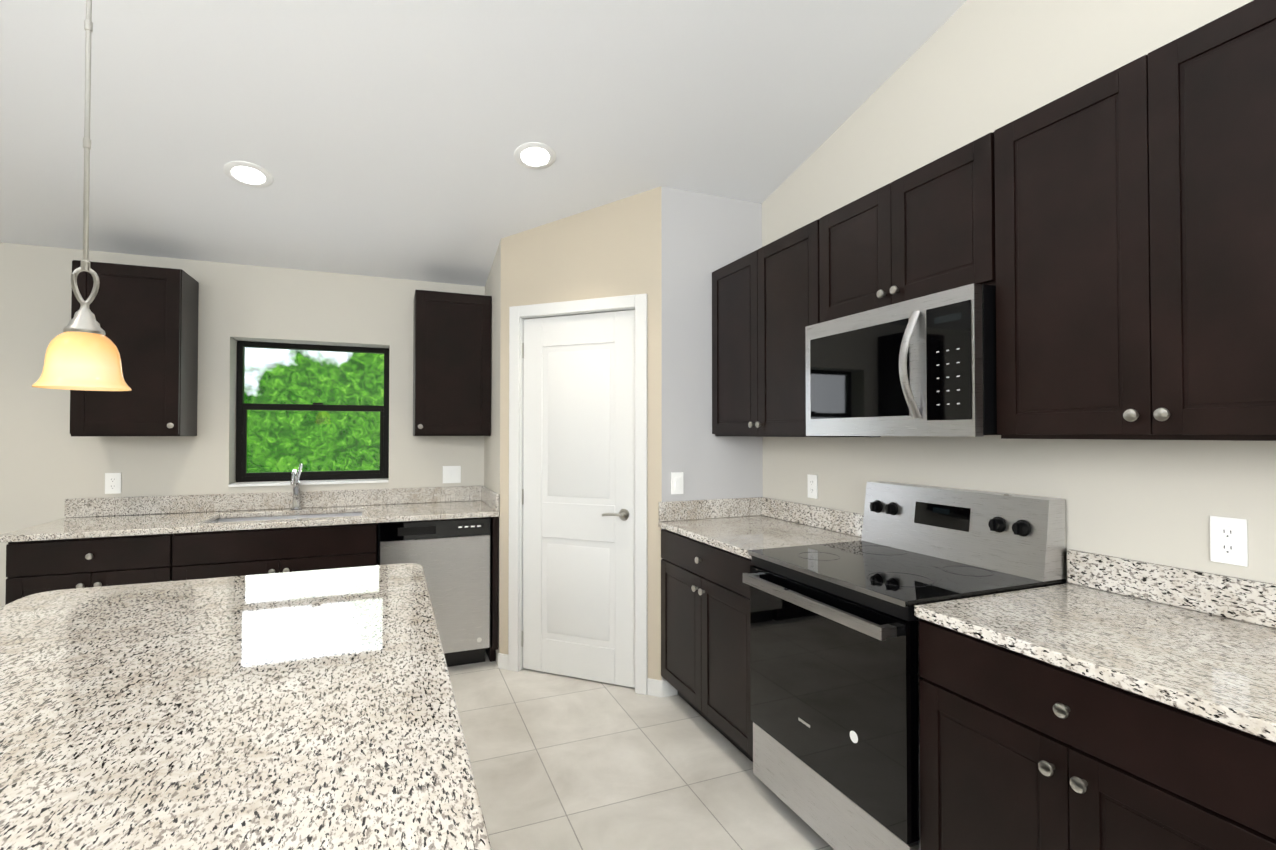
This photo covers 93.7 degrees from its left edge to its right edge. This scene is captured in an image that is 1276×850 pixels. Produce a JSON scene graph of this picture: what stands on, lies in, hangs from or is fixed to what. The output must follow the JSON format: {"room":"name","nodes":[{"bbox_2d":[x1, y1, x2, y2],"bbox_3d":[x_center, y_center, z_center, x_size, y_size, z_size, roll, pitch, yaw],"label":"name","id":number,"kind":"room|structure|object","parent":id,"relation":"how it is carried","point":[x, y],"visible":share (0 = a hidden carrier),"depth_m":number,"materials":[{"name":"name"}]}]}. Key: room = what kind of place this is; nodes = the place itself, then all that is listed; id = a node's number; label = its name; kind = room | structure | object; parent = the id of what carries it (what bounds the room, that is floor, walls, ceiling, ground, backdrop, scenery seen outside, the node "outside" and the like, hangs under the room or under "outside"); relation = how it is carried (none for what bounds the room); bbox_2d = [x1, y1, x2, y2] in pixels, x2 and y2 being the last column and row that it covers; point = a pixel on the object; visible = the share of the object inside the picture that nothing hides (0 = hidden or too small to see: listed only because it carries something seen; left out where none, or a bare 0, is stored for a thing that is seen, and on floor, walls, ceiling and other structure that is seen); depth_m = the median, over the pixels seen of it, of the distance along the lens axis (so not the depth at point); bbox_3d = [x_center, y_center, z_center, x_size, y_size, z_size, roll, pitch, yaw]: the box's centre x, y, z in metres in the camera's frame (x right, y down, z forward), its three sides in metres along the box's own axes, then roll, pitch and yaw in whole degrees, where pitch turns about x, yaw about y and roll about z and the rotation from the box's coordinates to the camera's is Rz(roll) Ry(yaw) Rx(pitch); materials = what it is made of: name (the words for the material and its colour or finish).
{"room":"kitchen","nodes":[
{"label":"kitchen","id":0,"kind":"room"},
{"bbox_2d":[0,242,484,606],"bbox_3d":[-2.660,0.228,3.577,6.350,2.380,0.240,0,-1,-22],"label":"wall","id":1,"kind":"structure","parent":0,"point":[49,464],"depth_m":3.50,"materials":[{"name":"beige paint"}]},
{"bbox_2d":[105,473,120,493],"bbox_3d":[-2.923,0.325,3.330,0.070,0.115,0.007,0,-1,-22],"label":"electrical outlet","id":2,"kind":"object","parent":1,"relation":"attached to","point":[112,483],"visible":1,"depth_m":3.33,"materials":[{"name":"white plastic"}]},
{"bbox_2d":[70,260,198,435],"bbox_3d":[-2.711,-0.388,3.241,0.455,0.898,0.354,0,-1,-22],"label":"upper cabinet","id":3,"kind":"object","parent":1,"relation":"attached to","point":[146,317],"visible":0.94,"depth_m":3.14,"materials":[{"name":"brown wood"}]},
{"bbox_2d":[228,478,388,486],"bbox_3d":[-2.059,0.363,3.803,0.873,0.016,0.229,0,-1,-22],"label":"window sill","id":4,"kind":"structure","parent":1,"relation":"attached to","point":[303,482],"depth_m":3.74,"materials":[{"name":"white"}]},
{"bbox_2d":[236,341,388,481],"bbox_3d":[-2.090,-0.081,3.884,0.873,0.876,0.066,0,-1,-22],"label":"window","id":5,"kind":"structure","parent":1,"relation":"in","point":[242,473],"depth_m":3.86,"materials":[{"name":"glass"}]},
{"bbox_2d":[443,466,460,482],"bbox_3d":[-1.251,0.333,4.019,0.116,0.115,0.011,0,-1,-22],"label":"light switch","id":6,"kind":"object","parent":1,"relation":"attached to","point":[451,474],"visible":1,"depth_m":4.02,"materials":[{"name":"white plastic"}]},
{"bbox_2d":[413,289,490,435],"bbox_3d":[-1.203,-0.379,3.864,0.456,0.898,0.354,0,-1,-22],"label":"upper cabinet","id":7,"kind":"object","parent":1,"relation":"attached to","point":[451,364],"visible":1,"depth_m":3.73,"materials":[{"name":"brown wood"}]},
{"bbox_2d":[0,0,966,286],"bbox_3d":[-1.243,-1.873,-0.017,6.500,1.820,8.020,0,-1,-22],"label":"ceiling","id":8,"kind":"structure","parent":0,"point":[380,138],"depth_m":2.51,"materials":[{"name":"white paint"}]},
{"bbox_2d":[32,0,131,390],"bbox_3d":[-1.274,-0.803,1.386,0.169,1.439,0.169,0,-1,-22],"label":"pendant light","id":9,"kind":"object","parent":8,"relation":"hanging from","point":[82,352],"visible":1,"depth_m":1.36,"materials":[{"name":"yellow glass"}]},
{"bbox_2d":[223,161,272,186],"bbox_3d":[-1.821,-1.170,2.797,0.196,0.045,0.192,0,-1,-22],"label":"recessed light","id":10,"kind":"object","parent":8,"relation":"in","point":[247,174],"visible":1,"depth_m":2.79,"materials":[{"name":"white plastic"}]},
{"bbox_2d":[514,142,555,168],"bbox_3d":[-0.486,-1.271,2.830,0.196,0.045,0.192,0,-1,-22],"label":"recessed light","id":11,"kind":"object","parent":8,"relation":"in","point":[534,155],"visible":1,"depth_m":2.82,"materials":[{"name":"white plastic"}]},
{"bbox_2d":[484,240,500,662],"bbox_3d":[-0.887,0.164,3.832,0.100,2.517,0.645,0,-1,-22],"label":"wall","id":12,"kind":"structure","parent":0,"point":[492,441],"depth_m":3.69,"materials":[{"name":"beige paint"}]},
{"bbox_2d":[499,187,661,679],"bbox_3d":[-0.324,0.081,3.368,1.011,2.668,0.100,0,-1,23],"label":"wall","id":13,"kind":"structure","parent":0,"point":[613,249],"depth_m":3.27,"materials":[{"name":"beige paint"}]},
{"bbox_2d":[521,310,634,687],"bbox_3d":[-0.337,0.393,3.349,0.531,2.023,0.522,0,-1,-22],"label":"pantry door","id":14,"kind":"structure","parent":13,"relation":"in","point":[578,496],"depth_m":3.33,"materials":[{"name":"white wood"}]},
{"bbox_2d":[508,294,647,694],"bbox_3d":[-0.330,0.362,3.357,0.861,2.106,0.117,0,-1,23],"label":"door frame","id":15,"kind":"structure","parent":13,"relation":"attached to","point":[637,303],"depth_m":3.33,"materials":[{"name":"white wood"}]},
{"bbox_2d":[498,653,661,696],"bbox_3d":[-0.346,1.372,3.297,1.021,0.085,0.012,0,-1,23],"label":"baseboard","id":16,"kind":"structure","parent":13,"relation":"attached to","point":[654,687],"depth_m":3.12,"materials":[{"name":"white wood"}]},
{"bbox_2d":[447,651,833,849],"bbox_3d":[-1.243,1.415,-0.064,6.500,0.100,8.020,0,-1,-22],"label":"floor","id":17,"kind":"structure","parent":0,"point":[560,762],"depth_m":2.41,"materials":[{"name":"tile"}]},
{"bbox_2d":[5,534,172,604],"bbox_3d":[-2.673,0.972,3.072,0.608,0.878,0.660,0,-1,-22],"label":"base cabinet","id":18,"kind":"object","parent":17,"relation":"on","point":[33,567],"visible":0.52,"depth_m":2.79,"materials":[{"name":"brown wood"}]},
{"bbox_2d":[172,512,377,580],"bbox_3d":[-1.966,0.976,3.364,0.915,0.878,0.660,0,-1,-22],"label":"base cabinet","id":19,"kind":"object","parent":17,"relation":"on","point":[204,555],"visible":0.35,"depth_m":3.08,"materials":[{"name":"brown wood"}]},
{"bbox_2d":[0,485,498,542],"bbox_3d":[-1.962,0.469,3.381,2.223,0.132,0.645,0,-1,-22],"label":"countertop","id":20,"kind":"structure","parent":19,"relation":"on","point":[117,516],"depth_m":3.42,"materials":[{"name":"stone"}]},
{"bbox_2d":[212,512,361,522],"bbox_3d":[-1.966,0.631,3.371,0.774,0.188,0.424,0,-1,-22],"label":"sink","id":21,"kind":"object","parent":20,"relation":"in","point":[286,517],"visible":0.02,"depth_m":3.55,"materials":[{"name":"silver metal"}]},
{"bbox_2d":[290,464,302,509],"bbox_3d":[-2.045,0.371,3.566,0.060,0.272,0.221,0,-1,-22],"label":"faucet","id":22,"kind":"object","parent":20,"relation":"on","point":[295,482],"visible":1,"depth_m":3.60,"materials":[{"name":"silver metal"}]},
{"bbox_2d":[378,517,490,666],"bbox_3d":[-1.252,0.982,3.657,0.613,0.874,0.604,0,-1,-22],"label":"dishwasher","id":23,"kind":"object","parent":17,"relation":"on","point":[452,557],"visible":0.73,"depth_m":3.42,"materials":[{"name":"silver metal"}]},
{"bbox_2d":[485,517,498,661],"bbox_3d":[-0.955,0.982,3.798,0.034,0.878,0.630,0,-1,-22],"label":"base cabinet","id":24,"kind":"object","parent":17,"relation":"on","point":[491,651],"visible":0.4,"depth_m":3.51,"materials":[{"name":"brown wood"}]},
{"bbox_2d":[661,529,753,761],"bbox_3d":[0.564,0.968,2.818,0.660,0.878,0.877,0,-1,-22],"label":"base cabinet","id":25,"kind":"object","parent":17,"relation":"on","point":[705,636],"visible":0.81,"depth_m":2.65,"materials":[{"name":"brown wood"}]},
{"bbox_2d":[658,497,863,558],"bbox_3d":[0.570,0.461,2.829,0.645,0.132,0.880,0,-1,-22],"label":"countertop","id":26,"kind":"structure","parent":25,"relation":"on","point":[740,526],"depth_m":2.91,"materials":[{"name":"stone"}]},
{"bbox_2d":[743,481,1065,849],"bbox_3d":[0.846,0.814,2.047,0.704,1.165,0.754,0,-1,-22],"label":"range","id":27,"kind":"object","parent":17,"relation":"on","point":[834,658],"visible":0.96,"depth_m":1.89,"materials":[{"name":"silver metal"}]},
{"bbox_2d":[919,620,1275,849],"bbox_3d":[1.170,0.947,1.352,0.660,0.878,0.761,0,-1,-22],"label":"base cabinet","id":28,"kind":"object","parent":17,"relation":"on","point":[1019,751],"visible":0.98,"depth_m":1.24,"materials":[{"name":"brown wood"}]},
{"bbox_3d":[1.480,0.936,0.601,0.660,0.878,0.856,0,-1,-22],"label":"base cabinet","id":29,"kind":"object","parent":17,"relation":"on","visible":0},
{"bbox_2d":[914,549,1275,741],"bbox_3d":[1.340,0.434,0.965,0.645,0.132,1.622,0,-1,-22],"label":"countertop","id":30,"kind":"structure","parent":29,"relation":"on","point":[1200,643],"depth_m":1.40,"materials":[{"name":"stone"}]},
{"bbox_3d":[-0.740,0.938,0.735,1.046,0.878,2.540,0,-1,-22],"label":"kitchen island","id":31,"kind":"object","parent":17,"relation":"on","visible":0},
{"bbox_2d":[0,563,491,849],"bbox_3d":[-0.762,0.482,0.732,1.057,0.030,2.600,0,-1,-22],"label":"island countertop","id":32,"kind":"structure","parent":31,"relation":"on","point":[309,710],"depth_m":0.95,"materials":[{"name":"stone"}]},
{"bbox_2d":[661,186,762,679],"bbox_3d":[0.393,0.080,3.293,0.625,2.668,0.100,0,-1,-22],"label":"wall","id":33,"kind":"structure","parent":0,"point":[704,236],"depth_m":3.22,"materials":[{"name":"grey paint"}]},
{"bbox_2d":[662,680,677,697],"bbox_3d":[0.164,1.369,3.117,0.091,0.085,0.012,0,-1,-22],"label":"baseboard","id":34,"kind":"structure","parent":33,"relation":"attached to","point":[668,689],"depth_m":3.11,"materials":[{"name":"white wood"}]},
{"bbox_2d":[671,472,683,493],"bbox_3d":[0.209,0.307,3.151,0.070,0.115,0.011,0,-1,-22],"label":"light switch","id":35,"kind":"object","parent":33,"relation":"attached to","point":[677,484],"visible":1,"depth_m":3.15,"materials":[{"name":"white plastic"}]},
{"bbox_2d":[762,0,1275,583],"bbox_3d":[1.708,-0.616,1.136,0.150,3.998,7.630,0,-1,-22],"label":"wall","id":36,"kind":"structure","parent":0,"point":[968,72],"depth_m":1.99,"materials":[{"name":"beige paint"}]},
{"bbox_2d":[712,219,880,436],"bbox_3d":[0.705,-0.393,2.896,0.354,0.898,0.877,0,-1,-22],"label":"upper cabinet","id":37,"kind":"object","parent":36,"relation":"attached to","point":[765,305],"visible":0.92,"depth_m":2.78,"materials":[{"name":"brown wood"}]},
{"bbox_2d":[807,474,817,498],"bbox_3d":[0.862,0.304,2.958,0.007,0.115,0.070,0,-1,-22],"label":"electrical outlet","id":38,"kind":"object","parent":36,"relation":"attached to","point":[812,486],"visible":1,"depth_m":2.95,"materials":[{"name":"white plastic"}]},
{"bbox_2d":[819,132,995,322],"bbox_3d":[1.019,-0.628,2.139,0.354,0.450,0.760,0,-1,-22],"label":"upper cabinet","id":39,"kind":"object","parent":36,"relation":"attached to","point":[927,229],"visible":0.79,"depth_m":1.99,"materials":[{"name":"brown wood"}]},
{"bbox_2d":[805,283,1000,436],"bbox_3d":[0.972,-0.180,2.114,0.449,0.437,0.754,0,-1,-22],"label":"microwave","id":40,"kind":"object","parent":39,"relation":"attached to","point":[923,366],"visible":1,"depth_m":1.89,"materials":[{"name":"silver metal"}]},
{"bbox_2d":[994,0,1275,440],"bbox_3d":[1.311,-0.414,1.429,0.354,0.898,0.761,0,-1,-22],"label":"upper cabinet","id":41,"kind":"object","parent":36,"relation":"attached to","point":[1135,235],"visible":1,"depth_m":1.37,"materials":[{"name":"brown wood"}]},
{"bbox_2d":[1210,516,1247,566],"bbox_3d":[1.469,0.288,1.489,0.007,0.115,0.070,0,-1,-22],"label":"electrical outlet","id":42,"kind":"object","parent":36,"relation":"attached to","point":[1228,540],"visible":1,"depth_m":1.49,"materials":[{"name":"white plastic"}]},
{"label":"outside","id":43,"kind":"structure","parent":0,"visible":0},
{"bbox_2d":[244,347,383,472],"bbox_3d":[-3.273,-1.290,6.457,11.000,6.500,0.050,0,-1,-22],"label":"trees","id":44,"kind":"object","parent":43,"point":[318,362],"depth_m":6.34,"materials":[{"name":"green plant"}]}
]}

